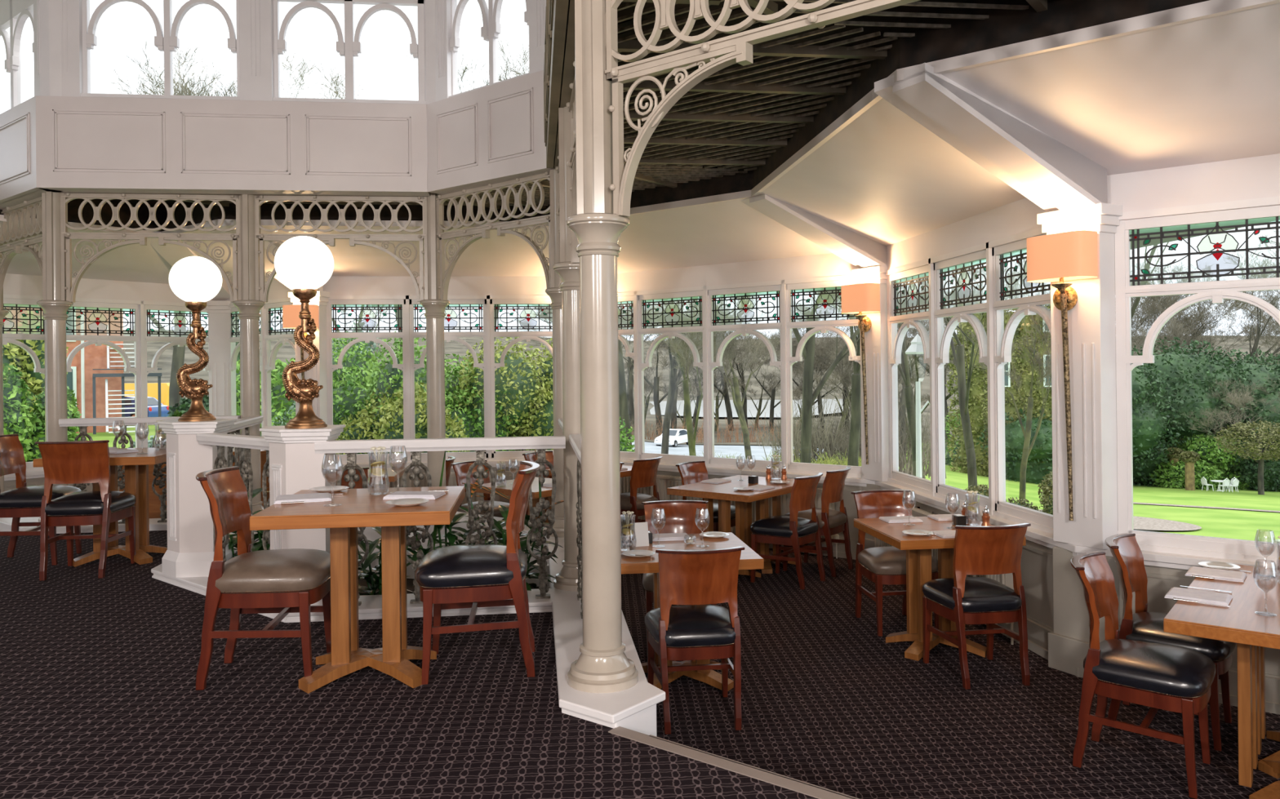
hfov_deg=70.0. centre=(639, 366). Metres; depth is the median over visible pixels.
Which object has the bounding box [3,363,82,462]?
shrub
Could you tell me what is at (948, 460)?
shrub
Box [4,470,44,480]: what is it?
trim
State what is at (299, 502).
table knife
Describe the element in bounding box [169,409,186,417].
plant pot
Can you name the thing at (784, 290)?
window
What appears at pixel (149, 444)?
shrub
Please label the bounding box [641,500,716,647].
dining chair
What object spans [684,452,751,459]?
undergrowth
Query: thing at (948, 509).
wine glass
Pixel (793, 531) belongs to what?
dining chair
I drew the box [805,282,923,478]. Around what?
bare tree
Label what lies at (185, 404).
shrub
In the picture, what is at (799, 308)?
bare tree
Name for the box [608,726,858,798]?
trim
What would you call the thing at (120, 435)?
wine glass
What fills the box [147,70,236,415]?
bare tree
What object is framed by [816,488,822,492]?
grille
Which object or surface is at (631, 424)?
undergrowth
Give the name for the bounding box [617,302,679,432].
bare tree
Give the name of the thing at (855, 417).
bare tree
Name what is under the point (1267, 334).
bare tree
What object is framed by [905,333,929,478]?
street lantern
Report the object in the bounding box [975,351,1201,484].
shrub
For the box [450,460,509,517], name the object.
dining chair
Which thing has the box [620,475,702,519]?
radiator
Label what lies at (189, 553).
pedestal
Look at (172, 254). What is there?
trim
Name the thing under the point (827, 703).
floor
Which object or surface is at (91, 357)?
brick building
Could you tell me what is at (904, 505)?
wine glass
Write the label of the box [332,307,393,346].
bare tree
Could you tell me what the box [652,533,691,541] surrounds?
folded napkin
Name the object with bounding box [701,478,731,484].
folded napkin
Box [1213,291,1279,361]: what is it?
bare tree
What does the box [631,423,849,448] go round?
floor
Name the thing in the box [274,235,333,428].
globe lamp
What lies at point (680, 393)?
bare tree
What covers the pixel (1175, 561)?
trim
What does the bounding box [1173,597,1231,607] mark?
table knife
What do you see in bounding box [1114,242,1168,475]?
bare tree
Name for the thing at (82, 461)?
dining chair
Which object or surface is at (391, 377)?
shrub
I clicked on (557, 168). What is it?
frieze
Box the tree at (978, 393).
[944,301,1052,476]
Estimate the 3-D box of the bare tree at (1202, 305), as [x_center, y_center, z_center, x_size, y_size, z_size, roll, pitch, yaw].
[56.752,1.981,94.634,12.827,16.585,12.563,-1,0,0]
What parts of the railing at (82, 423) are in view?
handrail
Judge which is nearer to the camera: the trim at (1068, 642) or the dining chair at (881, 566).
the trim at (1068, 642)
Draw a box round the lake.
[649,399,849,417]
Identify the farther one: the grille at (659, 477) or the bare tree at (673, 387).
the bare tree at (673, 387)
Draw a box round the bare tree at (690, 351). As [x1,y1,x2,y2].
[681,351,728,382]
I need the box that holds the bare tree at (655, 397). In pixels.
[617,301,716,436]
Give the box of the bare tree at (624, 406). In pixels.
[617,327,632,451]
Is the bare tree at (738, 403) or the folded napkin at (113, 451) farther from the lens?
the bare tree at (738, 403)
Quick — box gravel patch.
[1038,509,1201,530]
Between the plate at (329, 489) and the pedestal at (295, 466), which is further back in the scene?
the pedestal at (295, 466)
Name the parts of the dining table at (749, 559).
post, post, post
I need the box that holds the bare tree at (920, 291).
[897,283,957,413]
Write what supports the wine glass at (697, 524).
on the dining table at (749, 559)
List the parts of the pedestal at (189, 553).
pilaster panel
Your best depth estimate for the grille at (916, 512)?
7.05 m
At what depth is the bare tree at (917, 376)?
97.61 m
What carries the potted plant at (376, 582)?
on the planting bed
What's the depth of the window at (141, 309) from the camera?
10.36 m
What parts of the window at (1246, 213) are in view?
stained glass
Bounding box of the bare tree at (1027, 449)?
[964,254,1051,504]
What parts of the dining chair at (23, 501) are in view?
rail, backrest, leg, seat frame, nailhead trim, seat, leg, leg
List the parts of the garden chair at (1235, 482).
backrest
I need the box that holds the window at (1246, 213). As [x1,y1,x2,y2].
[1114,195,1279,563]
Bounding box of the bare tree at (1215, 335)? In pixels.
[1115,306,1247,355]
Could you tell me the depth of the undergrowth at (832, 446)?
48.11 m
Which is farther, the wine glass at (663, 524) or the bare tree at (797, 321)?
the bare tree at (797, 321)
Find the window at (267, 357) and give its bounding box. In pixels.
[227,297,294,436]
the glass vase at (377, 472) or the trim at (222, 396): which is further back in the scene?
the trim at (222, 396)
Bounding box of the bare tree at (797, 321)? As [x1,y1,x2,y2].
[757,320,822,372]
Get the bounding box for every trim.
[0,0,1279,233]
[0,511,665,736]
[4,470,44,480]
[150,237,230,300]
[204,220,322,291]
[205,300,236,434]
[236,550,549,586]
[288,290,329,424]
[336,459,525,469]
[526,226,548,257]
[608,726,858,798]
[620,461,875,486]
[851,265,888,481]
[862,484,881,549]
[875,480,1077,556]
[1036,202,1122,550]
[1048,546,1119,678]
[1075,545,1271,570]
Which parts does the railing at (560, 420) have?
handrail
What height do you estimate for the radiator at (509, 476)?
0.625 m
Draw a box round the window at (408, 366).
[326,295,553,464]
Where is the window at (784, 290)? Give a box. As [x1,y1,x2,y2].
[617,275,862,478]
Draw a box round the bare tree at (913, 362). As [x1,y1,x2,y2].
[820,335,919,390]
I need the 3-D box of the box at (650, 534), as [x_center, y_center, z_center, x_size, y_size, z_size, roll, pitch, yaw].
[0.036,0.984,5.256,0.066,0.062,0.066,-1,0,-7]
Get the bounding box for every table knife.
[280,500,333,504]
[427,489,448,492]
[621,554,651,557]
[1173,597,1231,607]
[1191,574,1244,582]
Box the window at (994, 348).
[885,226,1053,533]
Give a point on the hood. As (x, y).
(916, 347)
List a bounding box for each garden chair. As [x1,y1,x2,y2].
[1200,476,1213,491]
[1217,478,1230,492]
[1224,477,1236,491]
[1226,478,1239,492]
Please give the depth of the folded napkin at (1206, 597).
3.87 m
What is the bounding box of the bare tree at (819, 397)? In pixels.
[776,334,843,437]
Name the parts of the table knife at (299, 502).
handle, blade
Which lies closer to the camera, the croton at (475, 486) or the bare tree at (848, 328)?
the croton at (475, 486)
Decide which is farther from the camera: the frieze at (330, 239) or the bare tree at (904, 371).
the bare tree at (904, 371)
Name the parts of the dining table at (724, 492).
post, post, post, post, post, post, post, post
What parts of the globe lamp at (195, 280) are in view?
globe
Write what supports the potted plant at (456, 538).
on the planting bed
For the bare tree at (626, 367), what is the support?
on the floor at (740, 430)
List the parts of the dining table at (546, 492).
post, post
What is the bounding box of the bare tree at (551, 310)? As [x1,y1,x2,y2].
[509,306,552,341]
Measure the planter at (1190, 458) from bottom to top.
2.888 m
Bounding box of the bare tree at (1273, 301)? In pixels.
[1231,232,1279,364]
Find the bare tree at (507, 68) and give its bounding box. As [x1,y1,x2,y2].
[398,22,528,363]
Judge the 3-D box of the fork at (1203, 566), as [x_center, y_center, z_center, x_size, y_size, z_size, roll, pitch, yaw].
[2.834,0.981,4.411,0.195,0.002,0.024,-1,0,38]
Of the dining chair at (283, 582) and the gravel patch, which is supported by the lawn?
the gravel patch
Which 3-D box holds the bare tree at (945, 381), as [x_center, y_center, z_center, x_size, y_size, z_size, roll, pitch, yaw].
[38.406,1.989,98.295,12.473,16.126,12.215,-1,0,-16]
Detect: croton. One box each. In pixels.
[462,469,510,539]
[534,448,564,557]
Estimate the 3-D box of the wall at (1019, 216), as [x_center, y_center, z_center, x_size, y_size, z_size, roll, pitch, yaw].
[2.345,0.318,6.680,0.102,2.850,3.077,-1,0,-7]
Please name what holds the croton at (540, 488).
on the planting bed
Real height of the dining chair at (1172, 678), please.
0.879 m
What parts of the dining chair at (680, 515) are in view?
seat, leg, seat frame, rail, backrest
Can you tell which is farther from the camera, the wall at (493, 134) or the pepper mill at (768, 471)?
the pepper mill at (768, 471)
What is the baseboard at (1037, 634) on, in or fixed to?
attached to the wall at (1019, 216)
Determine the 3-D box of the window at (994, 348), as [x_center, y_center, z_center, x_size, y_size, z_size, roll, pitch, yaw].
[2.357,0.083,6.693,0.090,1.850,3.040,-1,0,-7]
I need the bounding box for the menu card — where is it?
[629,522,648,546]
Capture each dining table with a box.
[33,447,167,567]
[249,485,465,693]
[368,467,405,488]
[471,476,551,523]
[545,465,632,477]
[621,532,764,691]
[666,475,795,577]
[853,516,1026,661]
[1163,564,1279,798]
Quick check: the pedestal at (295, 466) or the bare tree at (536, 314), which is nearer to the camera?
the pedestal at (295, 466)
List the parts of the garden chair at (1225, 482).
backrest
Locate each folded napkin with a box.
[108,448,138,453]
[273,493,331,504]
[382,491,445,499]
[542,483,552,487]
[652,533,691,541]
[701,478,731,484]
[742,484,774,491]
[879,515,923,523]
[927,514,970,521]
[931,529,955,538]
[1164,586,1232,605]
[1184,566,1246,582]
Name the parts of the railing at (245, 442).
handrail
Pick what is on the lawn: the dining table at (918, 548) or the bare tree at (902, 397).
the bare tree at (902, 397)
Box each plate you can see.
[309,485,349,493]
[385,498,429,506]
[622,550,654,557]
[699,531,728,537]
[733,486,754,490]
[769,480,790,484]
[902,529,933,536]
[1198,561,1240,570]
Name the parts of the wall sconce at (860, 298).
lamp shade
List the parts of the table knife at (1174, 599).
handle, blade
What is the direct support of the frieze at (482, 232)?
attached to the column at (434, 307)
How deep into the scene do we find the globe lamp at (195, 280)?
5.71 m
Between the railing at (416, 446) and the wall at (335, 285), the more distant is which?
the wall at (335, 285)
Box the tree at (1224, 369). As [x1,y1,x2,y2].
[1131,336,1279,487]
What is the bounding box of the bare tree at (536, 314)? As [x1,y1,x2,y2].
[525,303,651,348]
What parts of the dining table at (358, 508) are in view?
post, post, post, post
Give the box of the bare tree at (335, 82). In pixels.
[283,57,402,352]
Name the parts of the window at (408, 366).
stained glass, stained glass, stained glass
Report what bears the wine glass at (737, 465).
on the dining table at (724, 492)
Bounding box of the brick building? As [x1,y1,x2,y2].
[4,307,123,433]
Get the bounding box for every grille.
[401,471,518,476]
[656,475,681,479]
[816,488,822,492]
[911,507,934,516]
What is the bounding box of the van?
[124,382,169,405]
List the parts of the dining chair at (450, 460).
rail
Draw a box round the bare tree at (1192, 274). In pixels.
[1115,262,1209,339]
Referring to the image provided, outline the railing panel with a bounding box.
[119,447,269,518]
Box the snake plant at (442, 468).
[415,450,471,555]
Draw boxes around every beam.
[740,194,887,268]
[874,62,1106,212]
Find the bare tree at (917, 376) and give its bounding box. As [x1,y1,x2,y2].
[897,363,929,445]
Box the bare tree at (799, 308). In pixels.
[792,284,916,336]
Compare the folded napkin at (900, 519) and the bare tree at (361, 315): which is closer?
the folded napkin at (900, 519)
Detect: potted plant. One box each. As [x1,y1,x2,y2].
[226,487,270,551]
[226,530,257,557]
[357,527,420,595]
[406,512,472,586]
[455,528,522,546]
[459,505,564,591]
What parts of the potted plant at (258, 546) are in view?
stem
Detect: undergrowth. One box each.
[619,412,703,441]
[619,417,661,437]
[677,413,799,443]
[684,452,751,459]
[749,373,951,479]
[753,416,861,448]
[762,449,861,466]
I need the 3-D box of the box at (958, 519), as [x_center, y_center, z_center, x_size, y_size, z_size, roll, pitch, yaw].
[2.000,0.963,5.723,0.066,0.062,0.066,-1,0,-7]
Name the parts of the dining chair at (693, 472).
rail, backrest, leg, seat, seat frame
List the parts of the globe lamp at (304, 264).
globe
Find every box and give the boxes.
[648,531,652,543]
[748,475,758,484]
[951,514,966,525]
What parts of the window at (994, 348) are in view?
stained glass, stained glass, stained glass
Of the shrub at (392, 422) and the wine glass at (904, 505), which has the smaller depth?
the wine glass at (904, 505)
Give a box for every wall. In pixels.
[0,0,62,108]
[0,95,62,209]
[3,273,211,491]
[35,95,430,195]
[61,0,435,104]
[226,280,292,303]
[322,275,547,473]
[426,70,553,194]
[435,0,546,101]
[543,0,574,168]
[617,253,862,540]
[886,197,1053,631]
[1106,153,1279,678]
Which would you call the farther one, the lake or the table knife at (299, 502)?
the lake
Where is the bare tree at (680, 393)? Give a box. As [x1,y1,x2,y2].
[658,352,702,429]
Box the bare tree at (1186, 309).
[1115,280,1187,355]
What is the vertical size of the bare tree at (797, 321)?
12.998 m
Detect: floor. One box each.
[0,530,817,798]
[621,533,1279,798]
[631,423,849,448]
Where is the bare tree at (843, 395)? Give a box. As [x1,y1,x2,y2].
[777,294,918,433]
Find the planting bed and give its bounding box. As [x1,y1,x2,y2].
[358,575,549,594]
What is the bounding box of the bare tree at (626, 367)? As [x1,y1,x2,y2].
[622,343,634,376]
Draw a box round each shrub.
[2,311,69,438]
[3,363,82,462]
[128,435,165,448]
[167,342,286,417]
[235,357,295,435]
[260,319,382,436]
[285,331,453,439]
[335,381,470,454]
[357,331,522,452]
[452,337,553,450]
[513,355,635,452]
[921,410,960,467]
[963,484,1038,511]
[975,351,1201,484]
[1031,471,1053,515]
[1133,476,1156,485]
[1148,433,1253,490]
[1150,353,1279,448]
[1158,362,1279,451]
[1170,355,1279,445]
[1221,439,1279,492]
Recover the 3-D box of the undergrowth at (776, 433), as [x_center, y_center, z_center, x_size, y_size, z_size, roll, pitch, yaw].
[15.392,5.627,80.558,11.104,3.119,2.520,-1,0,-7]
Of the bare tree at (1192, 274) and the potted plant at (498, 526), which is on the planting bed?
the potted plant at (498, 526)
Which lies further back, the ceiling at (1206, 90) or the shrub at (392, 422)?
the shrub at (392, 422)
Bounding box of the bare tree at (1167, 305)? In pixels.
[1130,259,1225,357]
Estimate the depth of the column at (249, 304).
7.75 m
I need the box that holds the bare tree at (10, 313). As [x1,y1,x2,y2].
[4,307,71,333]
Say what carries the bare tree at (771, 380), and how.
on the floor at (740, 430)
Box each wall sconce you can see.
[282,304,318,378]
[840,283,879,464]
[1026,230,1097,520]
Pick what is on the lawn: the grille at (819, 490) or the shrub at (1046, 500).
the shrub at (1046, 500)
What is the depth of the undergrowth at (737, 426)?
89.33 m
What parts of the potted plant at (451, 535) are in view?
stem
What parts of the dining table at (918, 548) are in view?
post, post, post, post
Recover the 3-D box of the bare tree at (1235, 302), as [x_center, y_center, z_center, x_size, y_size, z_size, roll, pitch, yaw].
[57.767,0.038,91.280,15.528,20.571,17.375,-1,0,21]
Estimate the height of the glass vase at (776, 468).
0.212 m
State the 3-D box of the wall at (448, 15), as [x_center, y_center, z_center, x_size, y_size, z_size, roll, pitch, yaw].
[-1.094,-2.809,7.308,1.602,1.220,0.259,-1,0,34]
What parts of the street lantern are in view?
post, scroll arm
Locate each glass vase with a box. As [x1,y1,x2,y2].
[153,420,166,449]
[367,446,389,494]
[495,461,506,487]
[620,511,636,551]
[770,454,781,479]
[964,490,981,525]
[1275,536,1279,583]
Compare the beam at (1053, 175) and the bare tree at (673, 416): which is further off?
the bare tree at (673, 416)
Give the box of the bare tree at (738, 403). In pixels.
[684,295,799,459]
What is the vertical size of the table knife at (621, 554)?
0.011 m
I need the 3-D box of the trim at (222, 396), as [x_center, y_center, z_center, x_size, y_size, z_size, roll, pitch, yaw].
[-5.118,0.148,11.180,0.356,1.890,0.238,-1,0,-7]
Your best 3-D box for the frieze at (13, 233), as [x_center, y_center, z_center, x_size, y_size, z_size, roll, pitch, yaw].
[-5.474,-0.989,8.081,1.458,0.925,0.094,-1,0,39]
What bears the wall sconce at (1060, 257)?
attached to the wall at (1253, 177)
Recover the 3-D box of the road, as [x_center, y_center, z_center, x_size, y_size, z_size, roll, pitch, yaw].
[4.036,5.570,69.630,25.005,3.135,38.541,-1,0,-7]
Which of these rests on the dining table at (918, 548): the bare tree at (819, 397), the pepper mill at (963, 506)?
the pepper mill at (963, 506)
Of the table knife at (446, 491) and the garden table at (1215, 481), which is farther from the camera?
the garden table at (1215, 481)
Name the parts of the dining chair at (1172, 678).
leg, rail, backrest, leg, seat, seat frame, nailhead trim, leg, leg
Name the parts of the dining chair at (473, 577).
leg, leg, seat, seat frame, nailhead trim, leg, backrest, leg, rail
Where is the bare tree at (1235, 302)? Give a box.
[1134,262,1279,355]
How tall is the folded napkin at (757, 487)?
0.019 m
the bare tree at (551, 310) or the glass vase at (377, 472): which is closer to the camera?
the glass vase at (377, 472)
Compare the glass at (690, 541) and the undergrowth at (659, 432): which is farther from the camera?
the undergrowth at (659, 432)
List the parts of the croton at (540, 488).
stem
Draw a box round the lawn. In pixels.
[78,425,1279,542]
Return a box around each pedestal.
[157,418,236,577]
[259,424,345,605]
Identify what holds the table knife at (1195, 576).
on the dining table at (1238, 624)
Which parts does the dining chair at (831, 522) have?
leg, leg, seat, leg, seat frame, backrest, rail, leg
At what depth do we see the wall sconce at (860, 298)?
8.05 m
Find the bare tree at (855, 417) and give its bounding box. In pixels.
[819,272,947,466]
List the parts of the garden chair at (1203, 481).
backrest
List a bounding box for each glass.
[111,420,125,448]
[135,422,149,453]
[321,453,342,506]
[388,445,407,493]
[508,459,518,484]
[650,507,666,547]
[684,534,696,544]
[694,507,710,547]
[736,456,745,480]
[746,455,755,479]
[902,490,915,525]
[945,493,959,528]
[1253,559,1278,616]
[1254,528,1276,577]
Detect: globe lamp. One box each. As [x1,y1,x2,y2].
[168,256,222,422]
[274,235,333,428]
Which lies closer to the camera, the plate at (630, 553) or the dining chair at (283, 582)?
the dining chair at (283, 582)
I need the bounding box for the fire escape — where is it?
[92,324,161,434]
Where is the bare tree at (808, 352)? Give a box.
[792,291,860,462]
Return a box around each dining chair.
[0,434,81,565]
[35,440,136,581]
[195,466,331,690]
[336,467,368,488]
[414,461,540,684]
[445,456,455,486]
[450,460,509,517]
[522,450,553,521]
[620,456,662,528]
[620,462,624,515]
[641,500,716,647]
[644,546,744,734]
[675,461,735,535]
[750,472,825,590]
[782,466,853,577]
[851,489,938,636]
[922,523,1031,689]
[1070,551,1216,798]
[1105,533,1235,751]
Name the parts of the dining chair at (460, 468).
rail, backrest, seat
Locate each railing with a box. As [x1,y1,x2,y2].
[58,415,239,524]
[195,432,270,562]
[226,415,263,542]
[314,435,565,605]
[557,418,564,498]
[568,434,582,618]
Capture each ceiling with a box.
[0,0,1279,285]
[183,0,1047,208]
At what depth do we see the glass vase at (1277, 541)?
4.14 m
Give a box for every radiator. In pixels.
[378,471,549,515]
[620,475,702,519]
[730,488,839,559]
[874,507,1013,644]
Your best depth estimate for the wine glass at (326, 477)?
3.77 m
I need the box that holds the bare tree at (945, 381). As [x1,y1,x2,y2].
[944,360,957,391]
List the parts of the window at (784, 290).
stained glass, stained glass, stained glass, stained glass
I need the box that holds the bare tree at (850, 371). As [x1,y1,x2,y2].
[797,326,857,443]
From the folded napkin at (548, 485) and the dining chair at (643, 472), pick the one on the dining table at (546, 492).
the folded napkin at (548, 485)
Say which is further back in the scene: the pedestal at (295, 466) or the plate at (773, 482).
the plate at (773, 482)
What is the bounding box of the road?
[631,441,823,461]
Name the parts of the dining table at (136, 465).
post, post, post, post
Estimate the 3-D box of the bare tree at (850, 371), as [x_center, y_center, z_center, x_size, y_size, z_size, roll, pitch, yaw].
[20.119,1.902,90.053,8.734,12.031,8.918,-1,0,28]
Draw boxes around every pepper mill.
[765,463,771,479]
[781,463,786,479]
[961,500,969,521]
[981,505,990,526]
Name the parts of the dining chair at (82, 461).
leg, leg, rail, backrest, seat frame, seat, nailhead trim, leg, leg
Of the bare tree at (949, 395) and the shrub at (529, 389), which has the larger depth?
the bare tree at (949, 395)
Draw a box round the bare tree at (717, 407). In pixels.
[688,347,745,431]
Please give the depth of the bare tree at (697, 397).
114.43 m
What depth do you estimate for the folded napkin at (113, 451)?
6.38 m
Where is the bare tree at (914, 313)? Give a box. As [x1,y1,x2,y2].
[829,312,928,379]
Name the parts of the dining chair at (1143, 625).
rail, leg, backrest, leg, seat, leg, seat frame, leg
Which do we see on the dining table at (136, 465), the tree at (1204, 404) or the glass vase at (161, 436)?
the glass vase at (161, 436)
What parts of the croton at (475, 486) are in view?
stem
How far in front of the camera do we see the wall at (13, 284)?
10.10 m
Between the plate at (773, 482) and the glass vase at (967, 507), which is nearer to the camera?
the glass vase at (967, 507)
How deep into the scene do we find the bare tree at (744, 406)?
111.83 m
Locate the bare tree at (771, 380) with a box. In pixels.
[728,348,780,431]
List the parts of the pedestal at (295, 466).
pilaster panel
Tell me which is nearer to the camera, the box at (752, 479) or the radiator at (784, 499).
the box at (752, 479)
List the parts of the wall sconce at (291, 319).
lamp shade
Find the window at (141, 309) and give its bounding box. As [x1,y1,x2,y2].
[2,293,210,471]
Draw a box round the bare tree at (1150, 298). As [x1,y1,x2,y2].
[1025,257,1252,357]
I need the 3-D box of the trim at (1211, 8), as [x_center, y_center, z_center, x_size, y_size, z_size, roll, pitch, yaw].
[-0.297,-1.411,5.752,15.014,0.057,5.896,-1,0,17]
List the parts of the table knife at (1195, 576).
handle, blade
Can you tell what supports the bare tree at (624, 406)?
on the lawn
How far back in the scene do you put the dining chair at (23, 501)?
6.37 m
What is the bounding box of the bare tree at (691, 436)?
[646,298,734,456]
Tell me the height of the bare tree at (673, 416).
14.156 m
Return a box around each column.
[0,244,8,493]
[36,191,73,527]
[232,194,265,513]
[419,191,449,486]
[545,168,564,537]
[552,106,580,591]
[565,0,638,693]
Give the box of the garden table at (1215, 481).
[1210,480,1222,491]
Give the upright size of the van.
2.120 m
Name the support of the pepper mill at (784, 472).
on the dining table at (724, 492)
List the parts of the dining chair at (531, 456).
rail, backrest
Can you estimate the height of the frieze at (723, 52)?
0.925 m
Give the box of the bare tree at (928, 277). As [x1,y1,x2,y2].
[897,277,986,342]
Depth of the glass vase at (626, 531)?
5.04 m
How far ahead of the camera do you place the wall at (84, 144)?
7.52 m
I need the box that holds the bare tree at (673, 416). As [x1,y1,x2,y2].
[648,314,719,429]
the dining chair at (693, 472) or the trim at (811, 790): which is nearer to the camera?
the trim at (811, 790)
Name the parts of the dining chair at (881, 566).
leg, leg, rail, backrest, seat, seat frame, nailhead trim, leg, leg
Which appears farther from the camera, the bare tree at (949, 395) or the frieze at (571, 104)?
the bare tree at (949, 395)
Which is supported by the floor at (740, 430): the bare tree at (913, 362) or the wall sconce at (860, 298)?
the bare tree at (913, 362)
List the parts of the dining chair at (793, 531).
leg, leg, seat, seat frame, leg, backrest, rail, leg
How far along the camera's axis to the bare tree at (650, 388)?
115.05 m
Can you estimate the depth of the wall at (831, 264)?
9.02 m
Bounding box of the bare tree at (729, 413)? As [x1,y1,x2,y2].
[647,300,770,431]
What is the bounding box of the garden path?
[1133,502,1279,512]
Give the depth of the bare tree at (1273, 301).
81.52 m
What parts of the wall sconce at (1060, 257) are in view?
lamp shade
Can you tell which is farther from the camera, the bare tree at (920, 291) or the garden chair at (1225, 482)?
the bare tree at (920, 291)
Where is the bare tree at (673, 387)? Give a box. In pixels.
[661,297,752,453]
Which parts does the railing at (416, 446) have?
handrail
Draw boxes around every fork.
[1179,586,1231,593]
[1203,566,1251,573]
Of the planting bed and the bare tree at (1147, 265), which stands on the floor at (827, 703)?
the planting bed
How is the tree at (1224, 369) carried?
on the lawn
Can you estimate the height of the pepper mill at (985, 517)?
0.139 m
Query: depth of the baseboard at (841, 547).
8.36 m
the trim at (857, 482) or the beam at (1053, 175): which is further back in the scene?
the trim at (857, 482)
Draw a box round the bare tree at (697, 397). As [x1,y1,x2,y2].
[671,336,751,427]
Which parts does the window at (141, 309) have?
stained glass, stained glass, stained glass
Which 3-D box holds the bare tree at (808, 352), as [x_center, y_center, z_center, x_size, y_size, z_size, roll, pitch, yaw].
[5.527,-2.490,25.228,7.670,14.577,5.354,-1,0,-8]
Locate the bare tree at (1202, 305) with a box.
[1143,305,1254,362]
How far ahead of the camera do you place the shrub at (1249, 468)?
67.33 m
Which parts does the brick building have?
pane, pane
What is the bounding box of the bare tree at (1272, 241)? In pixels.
[1265,225,1279,245]
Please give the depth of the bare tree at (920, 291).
100.19 m
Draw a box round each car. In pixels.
[124,396,168,417]
[653,428,688,447]
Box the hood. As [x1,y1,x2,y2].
[905,333,924,354]
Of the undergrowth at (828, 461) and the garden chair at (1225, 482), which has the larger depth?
the garden chair at (1225, 482)
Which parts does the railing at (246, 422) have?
handrail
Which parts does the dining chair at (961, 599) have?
leg, leg, seat, seat frame, nailhead trim, leg, backrest, rail, leg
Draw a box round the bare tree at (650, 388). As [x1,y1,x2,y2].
[626,351,670,425]
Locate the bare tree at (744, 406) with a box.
[701,317,764,426]
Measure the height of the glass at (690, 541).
0.045 m
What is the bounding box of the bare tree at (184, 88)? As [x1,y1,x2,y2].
[105,38,319,343]
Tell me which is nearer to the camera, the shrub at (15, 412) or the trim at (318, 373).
the trim at (318, 373)
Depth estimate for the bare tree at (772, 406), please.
102.52 m
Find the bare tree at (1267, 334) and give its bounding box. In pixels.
[1232,307,1279,364]
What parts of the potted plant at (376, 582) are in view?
stem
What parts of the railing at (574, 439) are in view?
handrail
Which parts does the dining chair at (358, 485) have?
rail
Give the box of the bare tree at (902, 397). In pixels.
[897,300,956,450]
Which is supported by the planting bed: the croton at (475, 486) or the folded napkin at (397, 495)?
the croton at (475, 486)
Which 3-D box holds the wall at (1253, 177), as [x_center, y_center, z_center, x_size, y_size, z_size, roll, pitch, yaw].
[4.666,0.290,3.463,5.516,2.850,0.102,-1,0,38]
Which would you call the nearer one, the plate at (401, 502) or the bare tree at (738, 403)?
the plate at (401, 502)
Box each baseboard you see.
[622,520,857,559]
[985,617,1076,676]
[1076,667,1279,715]
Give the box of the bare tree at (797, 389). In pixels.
[773,351,829,437]
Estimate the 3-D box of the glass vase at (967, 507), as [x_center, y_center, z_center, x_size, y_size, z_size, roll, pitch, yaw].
[2.085,0.887,5.723,0.098,0.212,0.098,-1,0,-7]
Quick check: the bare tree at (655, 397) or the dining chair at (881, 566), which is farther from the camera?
the bare tree at (655, 397)
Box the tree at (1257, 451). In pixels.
[1180,373,1279,494]
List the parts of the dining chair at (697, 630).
leg, leg, seat, seat frame, nailhead trim, backrest, rail, leg, leg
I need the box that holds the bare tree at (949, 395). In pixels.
[843,267,986,444]
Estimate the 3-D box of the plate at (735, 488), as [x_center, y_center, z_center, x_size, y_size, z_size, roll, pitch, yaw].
[0.847,1.001,7.443,0.176,0.016,0.176,-1,0,-7]
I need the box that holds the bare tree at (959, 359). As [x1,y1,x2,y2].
[897,258,1026,488]
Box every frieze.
[0,196,42,310]
[61,192,239,302]
[255,194,426,302]
[435,171,551,300]
[555,155,560,288]
[566,61,579,262]
[604,0,919,217]
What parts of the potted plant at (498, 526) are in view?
stem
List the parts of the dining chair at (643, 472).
seat frame, leg, seat, backrest, rail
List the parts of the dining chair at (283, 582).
leg, rail, backrest, leg, seat, seat frame, nailhead trim, leg, leg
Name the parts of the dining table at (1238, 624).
post, post, post, post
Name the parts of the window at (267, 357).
stained glass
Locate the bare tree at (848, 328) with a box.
[758,326,856,405]
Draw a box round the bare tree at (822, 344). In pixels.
[777,327,857,413]
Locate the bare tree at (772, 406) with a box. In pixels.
[733,329,826,434]
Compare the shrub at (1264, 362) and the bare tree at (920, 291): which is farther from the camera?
the bare tree at (920, 291)
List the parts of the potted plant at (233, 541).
stem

